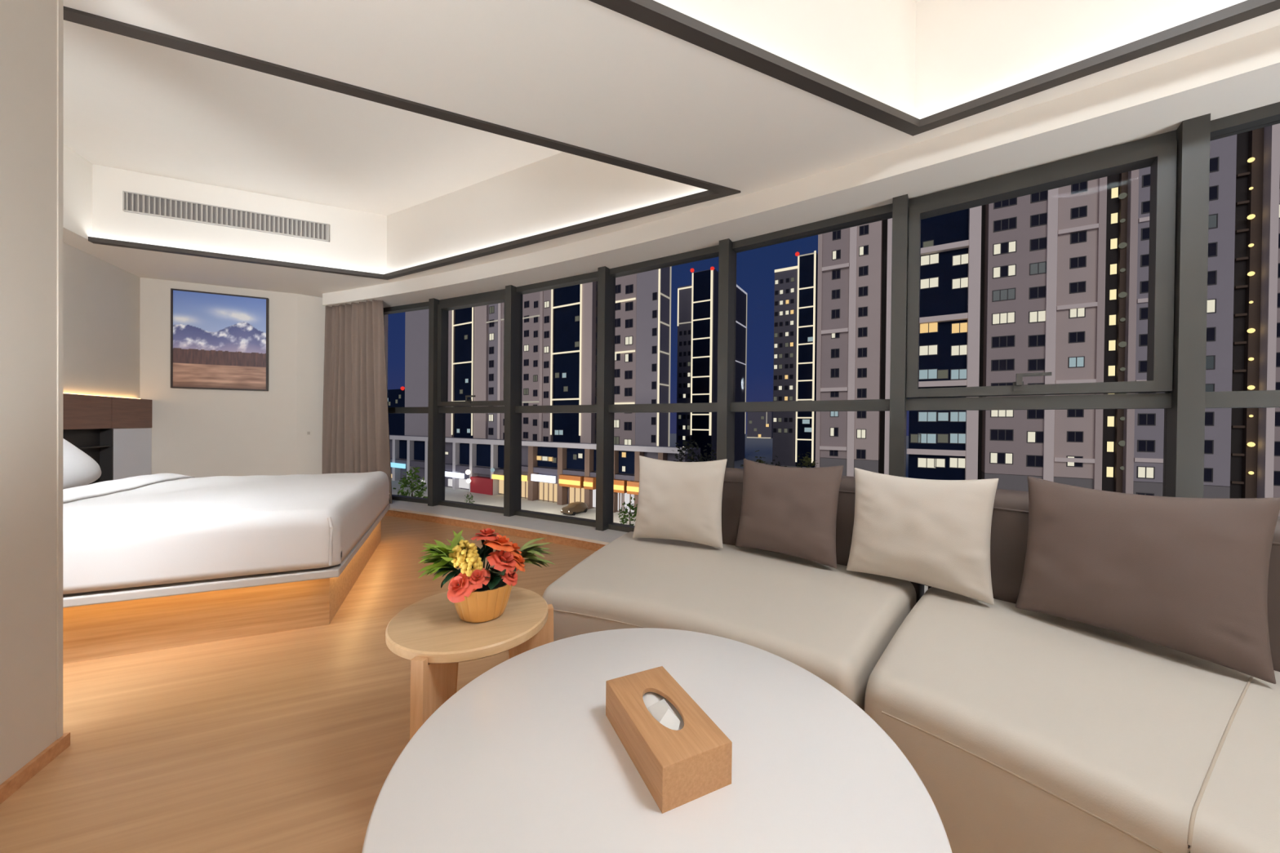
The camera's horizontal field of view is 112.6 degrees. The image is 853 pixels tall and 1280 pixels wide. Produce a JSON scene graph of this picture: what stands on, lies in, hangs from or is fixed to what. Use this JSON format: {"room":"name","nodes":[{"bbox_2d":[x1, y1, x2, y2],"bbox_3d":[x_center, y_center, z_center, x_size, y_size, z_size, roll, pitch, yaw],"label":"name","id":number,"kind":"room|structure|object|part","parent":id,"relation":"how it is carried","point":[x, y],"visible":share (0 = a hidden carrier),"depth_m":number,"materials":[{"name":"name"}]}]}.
{"room":"hotel room","nodes":[
{"label":"hotel room","id":0,"kind":"room"},
{"bbox_2d":[0,0,57,785],"bbox_3d":[-0.992,-0.233,-0.615,0.150,2.455,4.068,0,0,-23],"label":"wall partition","id":1,"kind":"structure","parent":0,"point":[28,28],"depth_m":1.18,"materials":[{"name":"paint"}]},
{"bbox_2d":[0,732,70,804],"bbox_3d":[-1.000,0.974,-0.599,0.162,0.040,4.080,0,0,-23],"label":"baseboard","id":2,"kind":"structure","parent":1,"relation":"attached to","point":[28,771],"depth_m":1.19,"materials":[{"name":"brown wood"}]},
{"bbox_2d":[57,0,63,739],"bbox_3d":[-1.735,-0.274,1.272,0.015,2.414,0.017,0,0,-24],"label":"trim","id":3,"kind":"structure","parent":1,"relation":"attached to","point":[60,2],"depth_m":1.27,"materials":[{"name":"paint"}]},
{"bbox_2d":[62,241,140,398],"bbox_3d":[-4.117,-0.281,1.860,0.120,2.455,5.700,0,0,-23],"label":"wall","id":4,"kind":"structure","parent":0,"point":[101,300],"depth_m":3.90,"materials":[{"name":"paint"}]},
{"bbox_2d":[62,392,151,429],"bbox_3d":[-4.339,-0.117,2.637,0.094,0.298,3.898,0,0,-23],"label":"headboard","id":5,"kind":"object","parent":4,"relation":"attached to","point":[80,411],"visible":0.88,"depth_m":3.83,"materials":[{"name":"brown wood"}]},
{"bbox_3d":[-4.556,-0.113,3.137,0.094,0.279,1.660,0,0,-23],"label":"panel","id":6,"kind":"part","parent":5,"relation":"part of","materials":[{"name":"brown wood"}]},
{"bbox_3d":[-5.002,-0.124,4.163,0.094,0.279,0.570,0,0,-23],"label":"panel","id":7,"kind":"part","parent":5,"relation":"part of","materials":[{"name":"brown wood"}]},
{"bbox_2d":[139,277,297,477],"bbox_3d":[-4.551,-0.305,4.735,1.375,2.455,0.120,0,0,-23],"label":"wall","id":8,"kind":"structure","parent":0,"point":[197,433],"depth_m":4.66,"materials":[{"name":"paint"}]},
{"bbox_2d":[170,288,268,391],"bbox_3d":[-4.549,-0.923,4.644,0.803,1.040,0.034,0,0,-24],"label":"framed picture","id":9,"kind":"object","parent":8,"relation":"attached to","point":[219,340],"visible":1,"depth_m":4.63,"materials":[{"name":"paper"}]},
{"bbox_2d":[0,515,595,852],"bbox_3d":[-0.768,1.045,1.028,11.094,0.120,5.236,1,0,35],"label":"floor","id":10,"kind":"structure","parent":0,"point":[290,741],"depth_m":1.37,"materials":[{"name":"brown wood"}]},
{"bbox_2d":[62,427,151,484],"bbox_3d":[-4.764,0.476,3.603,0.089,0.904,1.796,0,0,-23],"label":"base cabinet","id":11,"kind":"object","parent":10,"relation":"on","point":[119,453],"visible":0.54,"depth_m":3.99,"materials":[{"name":"white laminate"}]},
{"bbox_2d":[77,445,110,448],"bbox_3d":[-4.651,0.185,3.352,0.070,0.012,1.218,0,0,-23],"label":"shelf","id":12,"kind":"object","parent":11,"relation":"attached to","point":[78,446],"depth_m":3.79,"materials":[{"name":"black wood"}]},
{"bbox_3d":[-5.014,0.470,4.178,0.089,0.904,0.540,0,0,-23],"label":"door","id":13,"kind":"part","parent":11,"relation":"part of","materials":[{"name":"white laminate"}]},
{"bbox_2d":[62,504,390,664],"bbox_3d":[-2.855,0.683,2.338,2.377,0.545,1.750,0,0,-23],"label":"bed","id":14,"kind":"object","parent":10,"relation":"on","point":[111,623],"visible":0.37,"depth_m":1.89,"materials":[{"name":"brown wood"}]},
{"bbox_2d":[62,438,101,489],"bbox_3d":[-3.293,0.153,2.180,0.234,0.466,1.276,0,0,-23],"label":"pillow","id":15,"kind":"object","parent":14,"relation":"on","point":[79,468],"visible":0.27,"depth_m":2.54,"materials":[{"name":"white fabric"}]},
{"bbox_2d":[62,471,390,594],"bbox_3d":[-2.420,0.488,2.521,1.440,0.335,1.749,0,0,-23],"label":"duvet","id":16,"kind":"object","parent":14,"relation":"on","point":[158,528],"visible":0.94,"depth_m":1.93,"materials":[{"name":"white fabric"}]},
{"bbox_2d":[385,586,553,740],"bbox_3d":[-0.479,0.762,1.221,0.441,0.450,0.449,1,0,0],"label":"side table","id":17,"kind":"object","parent":10,"relation":"on","point":[429,633],"visible":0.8,"depth_m":1.11,"materials":[{"name":"brown wood"}]},
{"bbox_3d":[-0.514,0.769,1.071,0.033,0.438,0.146,1,0,10],"label":"leg","id":18,"kind":"part","parent":17,"relation":"part of","materials":[{"name":"brown wood"}]},
{"bbox_3d":[-0.610,0.766,1.336,0.146,0.438,0.033,1,1,40],"label":"leg","id":19,"kind":"part","parent":17,"relation":"part of","materials":[{"name":"brown wood"}]},
{"bbox_2d":[448,569,512,622],"bbox_3d":[-0.451,0.488,1.221,0.176,0.098,0.178,1,0,0],"label":"flower pot","id":20,"kind":"object","parent":17,"relation":"on","point":[484,604],"visible":0.7,"depth_m":1.16,"materials":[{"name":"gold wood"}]},
{"bbox_2d":[417,528,555,603],"bbox_3d":[-0.427,0.380,1.224,0.377,0.167,0.198,0,0,-21],"label":"flower bouquet","id":21,"kind":"object","parent":20,"relation":"in","point":[462,554],"visible":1,"depth_m":1.18,"materials":[{"name":"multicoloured plant"}]},
{"bbox_3d":[-0.332,0.769,1.287,0.146,0.438,0.033,0,0,-20],"label":"leg","id":22,"kind":"part","parent":17,"relation":"part of","materials":[{"name":"brown wood"}]},
{"bbox_2d":[361,627,951,852],"bbox_3d":[0.022,0.787,0.778,0.896,0.416,0.896,1,0,0],"label":"coffee table","id":23,"kind":"object","parent":10,"relation":"on","point":[526,756],"visible":0.77,"depth_m":0.72,"materials":[{"name":"white paint"}]},
{"bbox_2d":[605,666,732,813],"bbox_3d":[0.040,0.544,0.774,0.128,0.070,0.238,0,0,-25],"label":"tissue box","id":24,"kind":"object","parent":23,"relation":"on","point":[677,768],"visible":0.96,"depth_m":0.70,"materials":[{"name":"brown wood"}]},
{"bbox_2d":[642,692,684,730],"bbox_3d":[0.041,0.517,0.774,0.096,0.025,0.204,0,0,-25],"label":"tissue","id":25,"kind":"object","parent":24,"relation":"in","point":[658,706],"visible":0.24,"depth_m":0.77,"materials":[{"name":"white paper"}]},
{"bbox_2d":[542,467,924,711],"bbox_3d":[0.357,0.597,1.702,1.360,0.766,1.052,1,0,29],"label":"sofa section","id":26,"kind":"object","parent":10,"relation":"on","point":[835,624],"visible":0.33,"depth_m":1.45,"materials":[{"name":"beige leather"}]},
{"bbox_2d":[632,455,727,548],"bbox_3d":[0.186,0.349,2.047,0.440,0.398,0.153,1,0,24],"label":"cushion","id":27,"kind":"object","parent":26,"relation":"on","point":[682,501],"visible":1,"depth_m":1.99,"materials":[{"name":"beige fabric"}]},
{"bbox_2d":[735,458,843,568],"bbox_3d":[0.629,0.354,1.843,0.443,0.400,0.142,1,1,41],"label":"cushion","id":28,"kind":"object","parent":26,"relation":"on","point":[792,511],"visible":1,"depth_m":1.78,"materials":[{"name":"brown fabric"}]},
{"bbox_3d":[0.722,0.598,1.975,0.987,0.766,0.178,1,0,35],"label":"backrest","id":29,"kind":"part","parent":26,"relation":"part of","materials":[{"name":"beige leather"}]},
{"bbox_2d":[864,488,1279,852],"bbox_3d":[1.260,0.612,0.735,1.173,0.766,1.816,0,0,-26],"label":"sofa section","id":30,"kind":"object","parent":10,"relation":"on","point":[1024,731],"visible":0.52,"depth_m":0.86,"materials":[{"name":"beige leather"}]},
{"bbox_2d":[846,467,998,604],"bbox_3d":[0.984,0.363,1.525,0.443,0.393,0.155,1,1,45],"label":"cushion","id":31,"kind":"object","parent":30,"relation":"on","point":[929,532],"visible":1,"depth_m":1.46,"materials":[{"name":"beige fabric"}]},
{"bbox_3d":[1.655,0.615,0.925,0.255,0.766,1.826,0,0,-32],"label":"backrest","id":32,"kind":"part","parent":30,"relation":"part of","materials":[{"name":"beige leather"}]},
{"bbox_2d":[1015,475,1279,684],"bbox_3d":[1.320,0.363,1.153,0.156,0.405,0.453,0,0,-30],"label":"cushion","id":33,"kind":"object","parent":30,"relation":"on","point":[1187,575],"visible":1,"depth_m":1.07,"materials":[{"name":"brown fabric"}]},
{"bbox_2d":[297,293,325,474],"bbox_3d":[-3.775,-0.300,5.175,0.592,2.455,0.141,0,1,-40],"label":"wall","id":34,"kind":"structure","parent":0,"point":[311,310],"depth_m":5.00,"materials":[{"name":"paint"}]},
{"bbox_2d":[305,430,311,435],"bbox_3d":[-3.873,0.077,4.994,0.060,0.060,0.014,0,1,-40],"label":"wall switch","id":35,"kind":"object","parent":34,"relation":"attached to","point":[308,433],"visible":1,"depth_m":4.99,"materials":[{"name":"plastic"}]},
{"bbox_2d":[388,499,928,593],"bbox_3d":[0.793,0.913,2.542,10.256,0.022,1.027,1,0,34],"label":"window sill","id":36,"kind":"structure","parent":34,"relation":"attached to","point":[580,532],"depth_m":3.90,"materials":[{"name":"white stone"}]},
{"bbox_2d":[436,284,522,516],"bbox_3d":[-1.699,-0.253,4.423,1.084,2.240,0.162,1,0,26],"label":"window","id":37,"kind":"structure","parent":36,"relation":"on","point":[513,300],"depth_m":4.23,"materials":[{"name":"grey metal"}]},
{"bbox_3d":[-1.723,-0.275,4.374,0.138,0.085,0.053,1,0,26],"label":"handle","id":38,"kind":"part","parent":37,"relation":"part of","materials":[{"name":"grey metal"}]},
{"bbox_3d":[-1.722,-0.764,4.448,1.001,1.100,0.096,1,0,26],"label":"sash frame","id":39,"kind":"part","parent":37,"relation":"part of","materials":[{"name":"grey metal"}]},
{"bbox_3d":[-1.726,0.843,4.483,1.009,0.042,0.080,1,0,26],"label":"sill rail","id":40,"kind":"part","parent":37,"relation":"part of","materials":[{"name":"grey metal"}]},
{"bbox_3d":[-1.707,-1.346,4.463,1.009,0.052,0.090,1,0,26],"label":"head rail","id":41,"kind":"part","parent":37,"relation":"part of","materials":[{"name":"grey metal"}]},
{"bbox_2d":[515,266,615,531],"bbox_3d":[-0.734,-0.240,3.941,1.084,2.240,0.160,1,0,30],"label":"window","id":42,"kind":"structure","parent":36,"relation":"on","point":[606,282],"depth_m":3.67,"materials":[{"name":"grey metal"}]},
{"bbox_3d":[-0.762,0.856,3.991,1.009,0.042,0.080,1,0,28],"label":"sill rail","id":43,"kind":"part","parent":42,"relation":"part of","materials":[{"name":"grey metal"}]},
{"bbox_3d":[-0.744,-1.333,3.971,1.009,0.052,0.090,1,0,28],"label":"head rail","id":44,"kind":"part","parent":42,"relation":"part of","materials":[{"name":"grey metal"}]},
{"bbox_2d":[608,238,736,532],"bbox_3d":[0.205,-0.227,3.401,1.088,2.240,0.160,1,0,33],"label":"window","id":45,"kind":"structure","parent":36,"relation":"on","point":[727,255],"depth_m":3.11,"materials":[{"name":"grey metal"}]},
{"bbox_3d":[0.178,0.869,3.452,1.013,0.042,0.080,1,0,31],"label":"sill rail","id":46,"kind":"part","parent":45,"relation":"part of","materials":[{"name":"grey metal"}]},
{"bbox_3d":[0.197,-1.320,3.432,1.013,0.052,0.090,1,0,31],"label":"head rail","id":47,"kind":"part","parent":45,"relation":"part of","materials":[{"name":"grey metal"}]},
{"bbox_2d":[730,194,908,477],"bbox_3d":[1.117,-0.214,2.817,1.084,2.240,0.160,1,0,35],"label":"window","id":48,"kind":"structure","parent":36,"relation":"on","point":[898,210],"depth_m":2.48,"materials":[{"name":"grey metal"}]},
{"bbox_3d":[1.111,-1.307,2.849,1.009,0.052,0.090,1,0,34],"label":"head rail","id":49,"kind":"part","parent":48,"relation":"part of","materials":[{"name":"grey metal"}]},
{"bbox_2d":[905,113,1210,586],"bbox_3d":[1.992,-0.201,2.181,1.084,2.240,0.162,1,0,37],"label":"window","id":50,"kind":"structure","parent":36,"relation":"on","point":[1178,160],"depth_m":1.91,"materials":[{"name":"grey metal"}]},
{"bbox_3d":[1.960,-0.223,2.137,0.138,0.085,0.053,1,0,37],"label":"handle","id":51,"kind":"part","parent":50,"relation":"part of","materials":[{"name":"grey metal"}]},
{"bbox_3d":[1.975,-0.712,2.211,1.001,1.100,0.096,1,0,37],"label":"sash frame","id":52,"kind":"part","parent":50,"relation":"part of","materials":[{"name":"grey metal"}]},
{"bbox_3d":[1.994,-1.294,2.224,1.009,0.052,0.090,1,0,37],"label":"head rail","id":53,"kind":"part","parent":50,"relation":"part of","materials":[{"name":"grey metal"}]},
{"bbox_2d":[1204,102,1279,408],"bbox_3d":[2.848,-0.189,1.524,1.084,2.240,0.160,1,1,41],"label":"window","id":54,"kind":"structure","parent":36,"relation":"on","point":[1268,115],"depth_m":1.78,"materials":[{"name":"grey metal"}]},
{"bbox_3d":[2.846,-1.281,1.557,1.009,0.052,0.090,1,1,39],"label":"head rail","id":55,"kind":"part","parent":54,"relation":"part of","materials":[{"name":"grey metal"}]},
{"bbox_2d":[62,19,706,274],"bbox_3d":[-1.952,-1.812,3.089,4.349,0.637,2.817,0,0,-23],"label":"ceiling","id":56,"kind":"structure","parent":0,"point":[395,188],"depth_m":3.37,"materials":[{"name":"paint"}]},
{"bbox_2d":[122,191,329,241],"bbox_3d":[-3.669,-1.883,3.862,1.428,0.164,0.024,0,0,-23],"label":"ceiling vent","id":57,"kind":"object","parent":56,"relation":"in","point":[133,202],"visible":1,"depth_m":3.83,"materials":[{"name":"white metal"}]},
{"bbox_2d":[63,5,740,279],"bbox_3d":[-1.944,-1.502,3.096,4.374,0.036,2.841,0,0,-23],"label":"trim","id":58,"kind":"structure","parent":56,"relation":"attached to","point":[713,191],"depth_m":2.27,"materials":[{"name":"brown metal"}]},
{"bbox_2d":[382,297,445,506],"bbox_3d":[-2.866,-0.268,4.991,1.514,2.240,0.208,1,0,24],"label":"window","id":59,"kind":"structure","parent":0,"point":[437,421],"depth_m":4.63,"materials":[{"name":"grey metal"}]},
{"bbox_3d":[-2.666,-1.358,4.898,0.952,0.052,0.090,1,0,23],"label":"head rail","id":60,"kind":"part","parent":59,"relation":"part of","materials":[{"name":"grey metal"}]},
{"bbox_3d":[-2.686,0.831,4.918,0.952,0.042,0.080,1,0,23],"label":"sill rail","id":61,"kind":"part","parent":59,"relation":"part of","materials":[{"name":"grey metal"}]},
{"bbox_2d":[385,510,604,551],"bbox_3d":[0.793,0.957,2.543,10.251,0.066,1.005,1,0,34],"label":"baseboard","id":62,"kind":"structure","parent":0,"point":[525,534],"depth_m":3.82,"materials":[{"name":"brown wood"}]},
{"bbox_2d":[62,0,1279,307],"bbox_3d":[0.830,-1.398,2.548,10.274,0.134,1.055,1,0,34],"label":"ceiling","id":63,"kind":"structure","parent":0,"point":[1242,74],"depth_m":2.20,"materials":[{"name":"paint"}]},
{"bbox_2d":[321,299,392,503],"bbox_3d":[-3.206,-0.273,4.809,1.055,2.220,0.142,1,0,22],"label":"curtain","id":64,"kind":"object","parent":63,"relation":"hanging from","point":[356,427],"visible":0.88,"depth_m":4.77,"materials":[{"name":"brown fabric"}]},
{"bbox_2d":[653,0,1246,119],"bbox_3d":[1.426,-1.761,0.497,4.390,0.637,3.010,0,0,-23],"label":"ceiling","id":65,"kind":"structure","parent":0,"point":[920,59],"depth_m":1.89,"materials":[{"name":"paint"}]},
{"bbox_2d":[589,0,1279,135],"bbox_3d":[1.427,-1.451,0.500,4.422,0.036,3.034,0,0,-23],"label":"trim","id":66,"kind":"structure","parent":65,"relation":"attached to","point":[652,13],"depth_m":1.69,"materials":[{"name":"brown metal"}]},
{"label":"outside","id":67,"kind":"structure","parent":0,"visible":0},
{"bbox_2d":[391,433,908,525],"bbox_3d":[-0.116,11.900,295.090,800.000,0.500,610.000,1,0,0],"label":"street","id":68,"kind":"structure","parent":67,"point":[764,446],"depth_m":80.02,"materials":[{"name":"grey asphalt"}]},
{"bbox_2d":[387,386,404,435],"bbox_3d":[-198.974,-12.047,364.561,46.694,42.538,32.100,1,0,32],"label":"office tower","id":69,"kind":"structure","parent":68,"relation":"on","point":[396,397],"depth_m":347.08,"materials":[{"name":"blue glass"}]},
{"bbox_2d":[392,466,427,497],"bbox_3d":[-30.954,9.264,58.274,4.330,7.470,4.366,1,0,0],"label":"street tree","id":70,"kind":"object","parent":68,"relation":"on","point":[419,494],"visible":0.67,"depth_m":58.20,"materials":[{"name":"green plant"}]},
{"bbox_2d":[404,302,504,439],"bbox_3d":[-41.911,-19.827,110.336,49.879,64.700,18.200,1,0,32],"label":"apartment tower","id":71,"kind":"structure","parent":68,"relation":"on","point":[475,334],"depth_m":100.12,"materials":[{"name":"grey concrete"}]},
{"bbox_2d":[389,435,526,495],"bbox_3d":[-46.977,7.385,96.022,56.701,10.380,9.200,1,0,32],"label":"podium","id":72,"kind":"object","parent":68,"relation":"on","point":[476,465],"visible":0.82,"depth_m":86.25,"materials":[{"name":"concrete"}]},
{"bbox_2d":[465,469,471,475],"bbox_3d":[-33.252,8.839,82.611,0.951,1.000,1.000,1,0,32],"label":"lamp","id":73,"kind":"object","parent":72,"relation":"attached to","point":[468,472],"depth_m":82.28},
{"bbox_2d":[464,493,475,503],"bbox_3d":[-23.901,11.106,59.551,1.500,3.904,1.510,1,0,26],"label":"shrub","id":74,"kind":"object","parent":68,"relation":"on","point":[472,496],"visible":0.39,"depth_m":59.57,"materials":[{"name":"green plant"}]},
{"bbox_2d":[521,280,597,443],"bbox_3d":[-12.883,-19.406,90.545,20.008,64.700,15.400,1,0,32],"label":"apartment tower","id":75,"kind":"structure","parent":68,"relation":"on","point":[560,325],"depth_m":84.05,"materials":[{"name":"grey concrete"}]},
{"bbox_2d":[560,501,588,515],"bbox_3d":[-9.939,12.390,64.905,2.200,1.515,4.276,1,0,32],"label":"parked car","id":76,"kind":"object","parent":68,"relation":"on","point":[575,507],"visible":1,"depth_m":64.03,"materials":[{"name":"brown metal"}]},
{"bbox_2d":[520,440,700,514],"bbox_3d":[-8.223,7.935,71.480,37.689,10.377,7.750,1,0,32],"label":"podium","id":77,"kind":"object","parent":68,"relation":"on","point":[562,473],"visible":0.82,"depth_m":69.74,"materials":[{"name":"concrete"}]},
{"bbox_2d":[617,495,637,525],"bbox_3d":[-1.117,10.436,46.086,2.800,6.070,2.792,0,0,-37],"label":"shrub","id":78,"kind":"object","parent":68,"relation":"on","point":[624,517],"visible":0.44,"depth_m":45.81,"materials":[{"name":"green plant"}]},
{"bbox_2d":[613,266,671,446],"bbox_3d":[-1.142,-19.193,76.393,13.058,64.700,3.842,1,0,32],"label":"apartment tower","id":79,"kind":"structure","parent":68,"relation":"on","point":[642,331],"depth_m":73.66,"materials":[{"name":"grey concrete"}]},
{"bbox_2d":[671,439,702,462],"bbox_3d":[5.332,7.440,49.812,4.202,11.941,4.282,1,0,21],"label":"street tree","id":80,"kind":"object","parent":68,"relation":"on","point":[685,442],"visible":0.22,"depth_m":49.69,"materials":[{"name":"green plant"}]},
{"bbox_2d":[701,443,716,462],"bbox_3d":[6.992,7.577,43.497,2.662,11.784,2.522,1,1,39],"label":"street tree","id":81,"kind":"object","parent":68,"relation":"on","point":[709,444],"visible":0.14,"depth_m":43.46,"materials":[{"name":"green plant"}]},
{"bbox_2d":[676,266,746,462],"bbox_3d":[27.089,-18.954,157.720,13.723,68.935,34.269,1,0,32],"label":"high rise","id":82,"kind":"structure","parent":68,"relation":"on","point":[697,302],"depth_m":143.88,"materials":[{"name":"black glass"}]},
{"bbox_2d":[677,286,691,325],"bbox_3d":[15.348,-41.146,146.101,4.822,12.927,3.091,1,0,0],"label":"light","id":83,"kind":"object","parent":82,"relation":"attached to","point":[684,293],"depth_m":146.32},
{"bbox_2d":[690,269,713,462],"bbox_3d":[20.457,-19.748,142.239,6.519,65.316,4.111,1,0,0],"label":"light","id":84,"kind":"object","parent":82,"relation":"attached to","point":[702,287],"depth_m":142.17,"materials":[{"name":"white glass"}]},
{"bbox_2d":[735,284,746,434],"bbox_3d":[36.264,-24.772,159.557,11.457,55.437,18.128,1,0,0],"label":"light","id":85,"kind":"object","parent":82,"relation":"attached to","point":[741,298],"depth_m":163.67,"materials":[{"name":"white"}]},
{"bbox_2d":[740,449,767,466],"bbox_3d":[13.056,8.062,48.205,3.772,10.870,3.960,1,0,0],"label":"street tree","id":86,"kind":"object","parent":68,"relation":"on","point":[757,460],"visible":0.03,"depth_m":48.33,"materials":[{"name":"green plant"}]},
{"bbox_2d":[746,412,773,438],"bbox_3d":[131.338,-5.029,455.010,25.454,37.057,31.000,1,0,32],"label":"office block","id":87,"kind":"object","parent":68,"relation":"on","point":[759,424],"visible":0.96,"depth_m":442.09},
{"bbox_2d":[770,455,786,466],"bbox_3d":[13.377,8.222,41.873,2.369,10.642,2.706,1,0,0],"label":"street tree","id":88,"kind":"object","parent":68,"relation":"on","point":[778,464],"visible":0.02,"depth_m":42.00,"materials":[{"name":"green plant"}]},
{"bbox_2d":[772,250,817,467],"bbox_3d":[54.634,-22.250,147.633,13.387,70.914,15.200,1,0,32],"label":"high rise","id":89,"kind":"structure","parent":68,"relation":"on","point":[795,303],"depth_m":141.92,"materials":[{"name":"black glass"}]},
{"bbox_2d":[795,452,818,467],"bbox_3d":[18.911,8.235,48.490,3.467,10.634,3.423,1,0,0],"label":"street tree","id":90,"kind":"object","parent":68,"relation":"on","point":[806,459],"visible":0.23,"depth_m":48.33,"materials":[{"name":"green plant"}]},
{"bbox_2d":[815,217,892,476],"bbox_3d":[35.277,-15.783,68.548,10.878,58.700,12.550,1,0,32],"label":"apartment tower","id":91,"kind":"structure","parent":68,"relation":"on","point":[854,286],"depth_m":63.83,"materials":[{"name":"grey concrete"}]},
{"bbox_2d":[906,166,1164,496],"bbox_3d":[51.567,-15.554,58.633,24.915,58.700,13.200,1,0,32],"label":"apartment tower","id":92,"kind":"structure","parent":68,"relation":"on","point":[1055,281],"depth_m":52.61,"materials":[{"name":"grey concrete"}]},
{"bbox_2d":[1118,440,1124,446],"bbox_3d":[55.690,1.946,49.291,0.647,0.680,0.680,1,0,32],"label":"lamp","id":93,"kind":"object","parent":92,"relation":"attached to","point":[1121,443],"depth_m":49.20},
{"bbox_2d":[1118,341,1126,346],"bbox_3d":[55.684,-9.479,49.285,0.647,0.680,0.680,1,0,32],"label":"lamp","id":94,"kind":"object","parent":92,"relation":"attached to","point":[1121,344],"depth_m":49.16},
{"bbox_2d":[1118,292,1127,297],"bbox_3d":[55.681,-15.191,49.282,0.647,0.680,0.680,1,0,32],"label":"lamp","id":95,"kind":"object","parent":92,"relation":"attached to","point":[1121,295],"depth_m":49.14,"materials":[{"name":"grey"}]},
{"bbox_2d":[1118,242,1127,248],"bbox_3d":[55.678,-20.903,49.279,0.647,0.680,0.680,1,0,32],"label":"lamp","id":96,"kind":"object","parent":92,"relation":"attached to","point":[1122,245],"depth_m":49.17,"materials":[{"name":"grey"}]},
{"bbox_2d":[1118,192,1127,199],"bbox_3d":[55.674,-26.613,49.277,0.647,0.680,0.680,1,0,32],"label":"lamp","id":97,"kind":"object","parent":92,"relation":"attached to","point":[1122,195],"depth_m":49.18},
{"bbox_2d":[1203,123,1279,516],"bbox_3d":[66.977,-15.334,48.650,10.275,58.700,12.300,1,0,32],"label":"apartment tower","id":98,"kind":"structure","parent":68,"relation":"on","point":[1242,446],"depth_m":44.85,"materials":[{"name":"grey concrete"}]},
{"bbox_2d":[1246,441,1255,447],"bbox_3d":[63.647,1.870,44.495,0.495,0.520,0.520,1,0,32],"label":"lamp","id":99,"kind":"object","parent":98,"relation":"attached to","point":[1249,444],"depth_m":44.52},
{"bbox_2d":[1246,328,1255,333],"bbox_3d":[63.640,-9.985,44.490,0.494,0.520,0.520,1,0,32],"label":"lamp","id":100,"kind":"object","parent":98,"relation":"attached to","point":[1249,330],"depth_m":44.42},
{"bbox_2d":[1246,213,1255,219],"bbox_3d":[63.632,-21.838,44.484,0.494,0.520,0.520,1,0,32],"label":"lamp","id":101,"kind":"object","parent":98,"relation":"attached to","point":[1251,216],"depth_m":44.43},
{"bbox_2d":[1247,385,1255,390],"bbox_3d":[63.644,-4.058,44.492,0.456,0.480,0.480,1,0,32],"label":"lamp","id":102,"kind":"object","parent":98,"relation":"attached to","point":[1249,387],"depth_m":44.47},
{"bbox_2d":[1247,271,1255,275],"bbox_3d":[63.636,-15.912,44.487,0.456,0.480,0.480,1,0,32],"label":"lamp","id":103,"kind":"object","parent":98,"relation":"attached to","point":[1251,273],"depth_m":44.43,"materials":[{"name":"yellow"}]},
{"bbox_2d":[1247,157,1255,162],"bbox_3d":[63.629,-27.763,44.482,0.456,0.480,0.480,1,0,32],"label":"lamp","id":104,"kind":"object","parent":98,"relation":"attached to","point":[1251,159],"depth_m":44.43,"materials":[{"name":"yellow"}]}
]}

